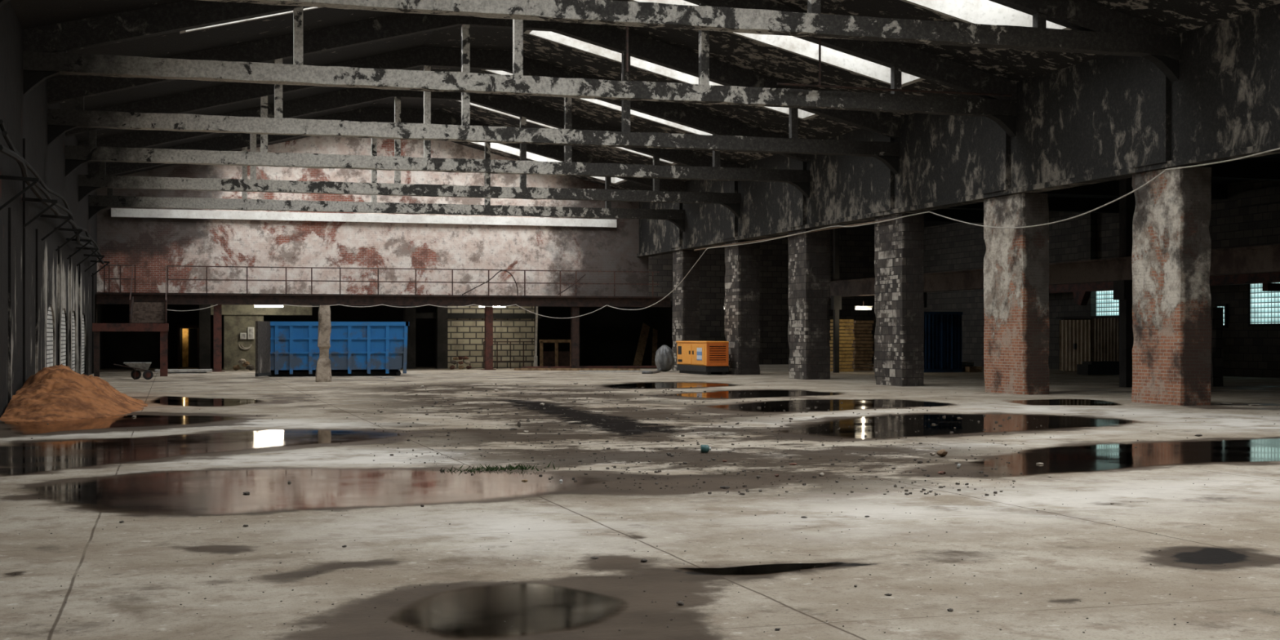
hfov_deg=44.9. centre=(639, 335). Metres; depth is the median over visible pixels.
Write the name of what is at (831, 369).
board
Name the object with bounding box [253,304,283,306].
fluorescent light
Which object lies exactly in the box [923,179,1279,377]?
wall
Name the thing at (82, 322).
window
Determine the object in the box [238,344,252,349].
hose
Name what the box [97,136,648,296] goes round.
wall
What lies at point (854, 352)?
board
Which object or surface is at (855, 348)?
board
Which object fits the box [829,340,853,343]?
board
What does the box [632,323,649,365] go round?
plank
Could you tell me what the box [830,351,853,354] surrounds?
board
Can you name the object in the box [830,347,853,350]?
board
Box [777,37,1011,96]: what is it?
roof truss
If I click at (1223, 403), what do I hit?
rubble stone
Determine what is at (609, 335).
wall
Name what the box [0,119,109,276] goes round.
rack
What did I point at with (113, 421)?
puddle
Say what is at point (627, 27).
pipe
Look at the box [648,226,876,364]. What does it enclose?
wall
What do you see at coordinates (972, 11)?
skylight
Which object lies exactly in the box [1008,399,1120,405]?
puddle
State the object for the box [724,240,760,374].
pillar
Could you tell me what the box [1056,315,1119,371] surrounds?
metal panel
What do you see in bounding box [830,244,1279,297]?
girder
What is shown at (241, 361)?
bag
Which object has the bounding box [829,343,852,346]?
board
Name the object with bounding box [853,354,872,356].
board
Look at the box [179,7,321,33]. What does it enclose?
skylight
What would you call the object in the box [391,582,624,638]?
puddle
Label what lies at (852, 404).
puddle
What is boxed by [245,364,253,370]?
bag
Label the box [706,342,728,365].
vent
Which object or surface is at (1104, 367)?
chest
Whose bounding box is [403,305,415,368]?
pillar
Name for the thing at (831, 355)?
board
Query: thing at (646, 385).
puddle
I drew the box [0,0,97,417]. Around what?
wall
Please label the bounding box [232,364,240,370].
bag
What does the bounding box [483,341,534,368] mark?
frame
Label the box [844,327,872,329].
board
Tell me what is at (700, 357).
generator
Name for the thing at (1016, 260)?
pillar
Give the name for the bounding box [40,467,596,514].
puddle
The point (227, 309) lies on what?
beam recess
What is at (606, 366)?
pipe
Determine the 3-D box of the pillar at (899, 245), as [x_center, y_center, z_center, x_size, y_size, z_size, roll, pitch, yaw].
[8.290,-1.119,49.612,0.785,5.438,2.033,0,0,-17]
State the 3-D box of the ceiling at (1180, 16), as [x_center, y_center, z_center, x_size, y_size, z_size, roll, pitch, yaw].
[1.277,-8.284,28.119,25.900,3.052,93.100,0,0,-17]
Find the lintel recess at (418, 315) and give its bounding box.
[415,312,542,318]
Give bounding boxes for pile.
[0,364,148,422]
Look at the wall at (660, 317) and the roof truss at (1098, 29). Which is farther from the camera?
the wall at (660, 317)
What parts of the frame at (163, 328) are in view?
post, post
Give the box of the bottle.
[700,444,711,453]
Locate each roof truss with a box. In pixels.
[0,0,1180,82]
[22,0,1017,137]
[47,13,899,174]
[65,46,810,198]
[78,88,741,217]
[88,106,684,231]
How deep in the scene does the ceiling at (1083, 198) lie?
61.17 m
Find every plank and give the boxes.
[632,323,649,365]
[651,328,657,365]
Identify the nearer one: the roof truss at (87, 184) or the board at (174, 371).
the roof truss at (87, 184)
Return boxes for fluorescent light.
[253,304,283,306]
[854,301,871,310]
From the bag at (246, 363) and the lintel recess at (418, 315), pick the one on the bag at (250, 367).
the bag at (246, 363)
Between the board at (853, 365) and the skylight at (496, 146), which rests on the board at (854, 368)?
the board at (853, 365)
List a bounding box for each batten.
[514,368,639,370]
[578,370,651,372]
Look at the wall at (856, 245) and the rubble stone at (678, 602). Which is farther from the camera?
the wall at (856, 245)
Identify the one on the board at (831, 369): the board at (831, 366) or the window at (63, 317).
the board at (831, 366)
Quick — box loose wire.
[167,304,217,311]
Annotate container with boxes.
[923,311,963,372]
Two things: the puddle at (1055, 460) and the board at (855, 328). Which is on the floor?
the puddle at (1055, 460)
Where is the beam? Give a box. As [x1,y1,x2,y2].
[982,271,1279,305]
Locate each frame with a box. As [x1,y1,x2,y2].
[92,323,168,377]
[96,292,671,372]
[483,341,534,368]
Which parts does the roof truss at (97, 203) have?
hanger post, hanger post, hanger post, hanger post, hanger post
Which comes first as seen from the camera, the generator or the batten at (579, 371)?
the generator
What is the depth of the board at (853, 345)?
70.08 m
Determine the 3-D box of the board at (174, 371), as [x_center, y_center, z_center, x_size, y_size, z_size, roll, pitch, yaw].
[-19.343,1.525,65.646,2.325,0.150,1.000,0,0,-17]
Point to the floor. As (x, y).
(555, 531)
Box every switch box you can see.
[240,333,246,339]
[247,327,253,339]
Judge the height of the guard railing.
1.198 m
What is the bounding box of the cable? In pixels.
[283,147,1279,318]
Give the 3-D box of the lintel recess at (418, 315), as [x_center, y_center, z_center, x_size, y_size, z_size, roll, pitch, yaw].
[-7.825,-0.950,75.302,6.177,0.260,0.300,0,0,-17]
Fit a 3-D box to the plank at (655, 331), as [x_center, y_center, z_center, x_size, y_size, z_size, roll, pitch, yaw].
[0.745,0.642,78.360,0.242,2.011,2.635,0,0,2]
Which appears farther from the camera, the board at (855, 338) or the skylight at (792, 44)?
the board at (855, 338)
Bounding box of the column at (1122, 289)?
[1113,177,1135,387]
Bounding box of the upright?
[533,306,537,366]
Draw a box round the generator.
[675,341,728,374]
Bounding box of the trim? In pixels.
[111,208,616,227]
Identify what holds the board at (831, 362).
on the board at (831, 366)
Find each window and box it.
[46,306,53,367]
[61,308,66,365]
[71,311,75,371]
[81,315,84,373]
[1096,290,1119,315]
[1214,303,1227,327]
[1248,282,1279,326]
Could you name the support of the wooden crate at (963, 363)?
on the floor
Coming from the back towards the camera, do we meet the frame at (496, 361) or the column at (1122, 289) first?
the frame at (496, 361)
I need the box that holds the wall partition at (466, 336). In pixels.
[448,306,534,368]
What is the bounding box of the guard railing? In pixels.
[103,264,659,296]
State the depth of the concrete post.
53.05 m
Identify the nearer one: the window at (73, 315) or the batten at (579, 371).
the window at (73, 315)
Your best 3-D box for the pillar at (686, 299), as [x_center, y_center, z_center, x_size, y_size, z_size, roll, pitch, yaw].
[2.084,-1.119,70.252,0.838,5.438,1.532,0,0,-17]
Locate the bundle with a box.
[641,345,675,373]
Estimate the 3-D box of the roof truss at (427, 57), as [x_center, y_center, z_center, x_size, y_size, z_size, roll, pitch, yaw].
[-5.963,-7.286,52.101,25.100,4.672,0.438,0,0,-17]
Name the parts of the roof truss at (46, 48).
hanger post, hanger post, hanger post, hanger post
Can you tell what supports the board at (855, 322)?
on the board at (855, 325)
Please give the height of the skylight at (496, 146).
3.673 m
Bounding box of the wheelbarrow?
[113,362,153,379]
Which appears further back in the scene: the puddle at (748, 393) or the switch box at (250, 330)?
the switch box at (250, 330)
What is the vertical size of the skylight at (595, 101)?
3.673 m
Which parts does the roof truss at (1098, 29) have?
hanger post, hanger post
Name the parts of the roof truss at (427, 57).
hanger post, hanger post, hanger post, hanger post, hanger post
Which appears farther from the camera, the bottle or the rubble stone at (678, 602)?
the bottle
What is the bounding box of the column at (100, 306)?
[97,303,102,369]
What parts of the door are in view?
lit panel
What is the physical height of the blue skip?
2.136 m
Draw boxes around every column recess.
[199,304,210,368]
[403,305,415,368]
[435,306,448,368]
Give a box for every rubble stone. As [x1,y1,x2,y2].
[676,600,684,605]
[937,448,947,457]
[937,471,946,474]
[1217,402,1231,404]
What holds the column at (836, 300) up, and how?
on the floor
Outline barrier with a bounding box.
[539,339,570,366]
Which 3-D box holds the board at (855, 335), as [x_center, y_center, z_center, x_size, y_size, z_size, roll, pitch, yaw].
[9.962,0.006,70.499,0.884,0.119,1.000,0,0,-17]
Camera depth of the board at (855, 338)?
70.14 m
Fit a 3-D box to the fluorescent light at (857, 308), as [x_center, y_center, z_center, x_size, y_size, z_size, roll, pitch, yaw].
[9.514,-1.268,65.965,0.774,0.363,0.100,0,0,-17]
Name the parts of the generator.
door, door, roof panel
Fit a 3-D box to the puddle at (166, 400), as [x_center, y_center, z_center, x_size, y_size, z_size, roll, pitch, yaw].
[-10.574,1.596,37.889,2.890,0.001,7.337,0,0,-17]
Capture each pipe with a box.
[521,365,657,368]
[626,26,628,71]
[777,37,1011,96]
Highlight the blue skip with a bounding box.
[255,320,408,376]
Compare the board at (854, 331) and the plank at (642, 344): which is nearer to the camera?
the board at (854, 331)
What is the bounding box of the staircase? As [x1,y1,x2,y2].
[128,264,167,323]
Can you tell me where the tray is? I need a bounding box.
[123,362,151,370]
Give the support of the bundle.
on the floor
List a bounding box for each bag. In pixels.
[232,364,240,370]
[237,358,246,364]
[241,361,249,366]
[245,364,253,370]
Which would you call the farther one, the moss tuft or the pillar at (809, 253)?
the pillar at (809, 253)
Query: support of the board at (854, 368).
on the floor
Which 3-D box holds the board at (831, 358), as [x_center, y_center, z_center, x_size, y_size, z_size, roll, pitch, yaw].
[8.941,1.067,68.611,0.667,0.121,1.000,0,0,-17]
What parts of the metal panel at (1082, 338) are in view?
door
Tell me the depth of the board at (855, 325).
70.02 m
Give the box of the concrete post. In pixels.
[315,305,331,382]
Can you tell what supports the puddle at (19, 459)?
on the floor
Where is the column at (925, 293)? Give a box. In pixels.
[918,212,927,307]
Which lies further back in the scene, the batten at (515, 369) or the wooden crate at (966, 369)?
the batten at (515, 369)
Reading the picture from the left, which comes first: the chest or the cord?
the cord
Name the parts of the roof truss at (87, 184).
hanger post, hanger post, hanger post, hanger post, hanger post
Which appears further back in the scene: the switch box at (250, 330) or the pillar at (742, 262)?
the switch box at (250, 330)
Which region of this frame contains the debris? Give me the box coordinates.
[14,383,1279,633]
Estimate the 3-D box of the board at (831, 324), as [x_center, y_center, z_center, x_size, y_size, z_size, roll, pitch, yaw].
[8.944,-0.486,68.652,0.681,0.121,1.000,0,0,-17]
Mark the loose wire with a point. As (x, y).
(215, 304)
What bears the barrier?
on the floor
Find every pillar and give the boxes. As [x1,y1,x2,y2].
[671,249,699,370]
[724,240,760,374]
[787,229,830,379]
[874,213,924,386]
[983,192,1049,395]
[1132,166,1211,405]
[1209,306,1223,386]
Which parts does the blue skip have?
door, rail, rail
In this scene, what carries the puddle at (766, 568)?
on the floor
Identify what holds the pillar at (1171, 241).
on the floor
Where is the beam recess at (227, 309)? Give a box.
[210,304,311,315]
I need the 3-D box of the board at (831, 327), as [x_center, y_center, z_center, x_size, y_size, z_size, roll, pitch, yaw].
[8.954,-0.331,68.652,0.682,0.121,1.000,0,0,-17]
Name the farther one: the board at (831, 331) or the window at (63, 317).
the board at (831, 331)
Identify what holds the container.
on the floor
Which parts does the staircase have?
handrail, handrail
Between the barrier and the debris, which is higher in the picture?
the barrier
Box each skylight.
[179,7,321,33]
[523,30,818,119]
[629,0,924,87]
[900,0,1071,30]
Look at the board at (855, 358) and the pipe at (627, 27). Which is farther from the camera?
the board at (855, 358)
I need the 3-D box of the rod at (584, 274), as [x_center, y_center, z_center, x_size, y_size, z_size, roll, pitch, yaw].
[-3.194,-2.387,72.639,1.356,1.008,0.050,0,0,-17]
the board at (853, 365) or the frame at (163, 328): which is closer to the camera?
the frame at (163, 328)
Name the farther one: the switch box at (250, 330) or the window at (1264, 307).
the switch box at (250, 330)
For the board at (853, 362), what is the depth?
70.03 m
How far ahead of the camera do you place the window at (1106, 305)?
69.17 m
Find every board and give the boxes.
[155,368,212,373]
[829,329,853,333]
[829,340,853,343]
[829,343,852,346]
[830,319,853,322]
[830,323,853,325]
[830,326,853,328]
[830,333,853,336]
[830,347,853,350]
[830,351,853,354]
[830,354,853,357]
[830,357,853,360]
[830,361,852,364]
[830,364,852,368]
[830,368,853,371]
[831,337,854,339]
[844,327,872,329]
[844,360,871,364]
[845,324,871,326]
[845,333,872,337]
[845,337,872,340]
[845,357,871,360]
[847,320,873,323]
[848,367,873,370]
[849,364,873,367]
[852,344,872,346]
[853,330,871,333]
[853,341,873,343]
[853,347,872,350]
[853,351,873,353]
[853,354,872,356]
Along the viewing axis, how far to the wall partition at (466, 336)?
75.69 m
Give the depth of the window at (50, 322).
42.89 m
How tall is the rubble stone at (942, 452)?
0.101 m
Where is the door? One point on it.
(193, 331)
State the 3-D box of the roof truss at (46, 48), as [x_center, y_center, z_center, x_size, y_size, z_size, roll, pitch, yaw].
[-1.859,-7.511,38.508,25.100,4.222,0.435,0,0,-17]
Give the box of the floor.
[0,364,1279,639]
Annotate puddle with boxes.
[0,414,234,434]
[0,430,403,475]
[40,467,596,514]
[151,395,263,406]
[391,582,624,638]
[603,382,741,388]
[669,390,839,398]
[679,563,840,574]
[710,399,952,412]
[776,413,1133,438]
[971,438,1279,476]
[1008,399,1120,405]
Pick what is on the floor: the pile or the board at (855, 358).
the pile
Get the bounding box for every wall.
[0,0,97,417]
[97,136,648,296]
[102,304,649,368]
[636,3,1279,257]
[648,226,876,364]
[649,306,672,365]
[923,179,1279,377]
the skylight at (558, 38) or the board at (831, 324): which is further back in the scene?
the board at (831, 324)
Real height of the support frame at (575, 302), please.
3.450 m
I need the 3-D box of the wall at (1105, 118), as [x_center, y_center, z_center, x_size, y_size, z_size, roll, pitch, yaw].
[13.464,-5.503,31.799,0.640,3.307,93.100,0,0,-17]
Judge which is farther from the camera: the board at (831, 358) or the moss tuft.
the board at (831, 358)
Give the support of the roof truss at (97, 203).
attached to the ceiling at (1180, 16)
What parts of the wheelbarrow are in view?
handle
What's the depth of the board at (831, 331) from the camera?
68.14 m
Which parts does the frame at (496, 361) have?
post, post, rail, rail, post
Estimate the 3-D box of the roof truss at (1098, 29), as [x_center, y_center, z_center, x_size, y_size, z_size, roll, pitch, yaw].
[0.193,-7.711,31.710,25.100,3.822,0.438,0,0,-17]
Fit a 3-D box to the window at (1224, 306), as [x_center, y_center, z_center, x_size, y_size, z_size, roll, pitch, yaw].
[23.129,-0.776,61.614,0.100,0.940,0.685,0,0,-17]
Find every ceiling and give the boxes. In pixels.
[9,0,1279,191]
[102,301,672,306]
[831,153,1279,228]
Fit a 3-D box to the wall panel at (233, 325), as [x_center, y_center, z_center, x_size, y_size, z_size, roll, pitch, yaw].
[-18.519,0.325,72.387,1.795,2.550,0.300,0,0,-17]
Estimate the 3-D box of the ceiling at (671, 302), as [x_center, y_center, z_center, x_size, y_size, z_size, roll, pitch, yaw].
[-11.867,-1.600,75.805,28.300,0.200,6.600,0,0,-17]
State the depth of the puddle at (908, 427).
27.86 m
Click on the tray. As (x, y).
(136, 366)
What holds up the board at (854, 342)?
on the board at (853, 345)
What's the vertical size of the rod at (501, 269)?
1.201 m
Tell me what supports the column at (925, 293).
on the floor
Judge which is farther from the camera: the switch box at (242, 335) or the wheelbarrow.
the switch box at (242, 335)
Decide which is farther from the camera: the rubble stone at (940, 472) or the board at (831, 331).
the board at (831, 331)
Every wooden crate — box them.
[961,361,973,371]
[964,366,982,372]
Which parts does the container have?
lock rod, lock rod, frame, frame, lock rod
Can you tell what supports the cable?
hanging from the wall at (1105, 118)
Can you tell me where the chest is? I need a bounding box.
[1076,360,1119,374]
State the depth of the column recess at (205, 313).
71.26 m
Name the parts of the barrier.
rail, infill panel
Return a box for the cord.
[693,218,893,250]
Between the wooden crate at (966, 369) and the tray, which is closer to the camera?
the tray
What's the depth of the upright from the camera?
74.92 m
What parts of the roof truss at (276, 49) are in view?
hanger post, hanger post, hanger post, hanger post, hanger post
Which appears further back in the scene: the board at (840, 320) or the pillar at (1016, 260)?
the board at (840, 320)
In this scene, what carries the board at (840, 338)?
on the board at (830, 341)
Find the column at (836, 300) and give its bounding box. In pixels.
[831,227,841,373]
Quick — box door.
[177,324,199,368]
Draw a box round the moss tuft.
[431,462,559,472]
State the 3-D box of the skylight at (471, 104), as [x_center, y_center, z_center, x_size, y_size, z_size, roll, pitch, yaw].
[-2.691,-9.055,62.541,9.640,3.673,3.440,0,0,-17]
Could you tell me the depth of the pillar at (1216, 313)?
48.46 m
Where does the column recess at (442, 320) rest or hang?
on the floor
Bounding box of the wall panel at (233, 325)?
[223,315,263,369]
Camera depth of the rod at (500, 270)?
71.42 m
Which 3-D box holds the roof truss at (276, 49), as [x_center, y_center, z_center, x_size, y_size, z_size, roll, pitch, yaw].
[-3.912,-7.361,45.305,25.100,4.522,0.436,0,0,-17]
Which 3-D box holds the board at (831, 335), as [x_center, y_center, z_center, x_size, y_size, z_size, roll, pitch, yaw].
[8.952,-0.020,68.646,0.696,0.121,1.000,0,0,-17]
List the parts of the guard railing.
post, post, rail, rail, post, post, post, post, post, post, post, post, post, rail, rail, post, post, post, post, post, post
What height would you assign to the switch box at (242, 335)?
0.298 m

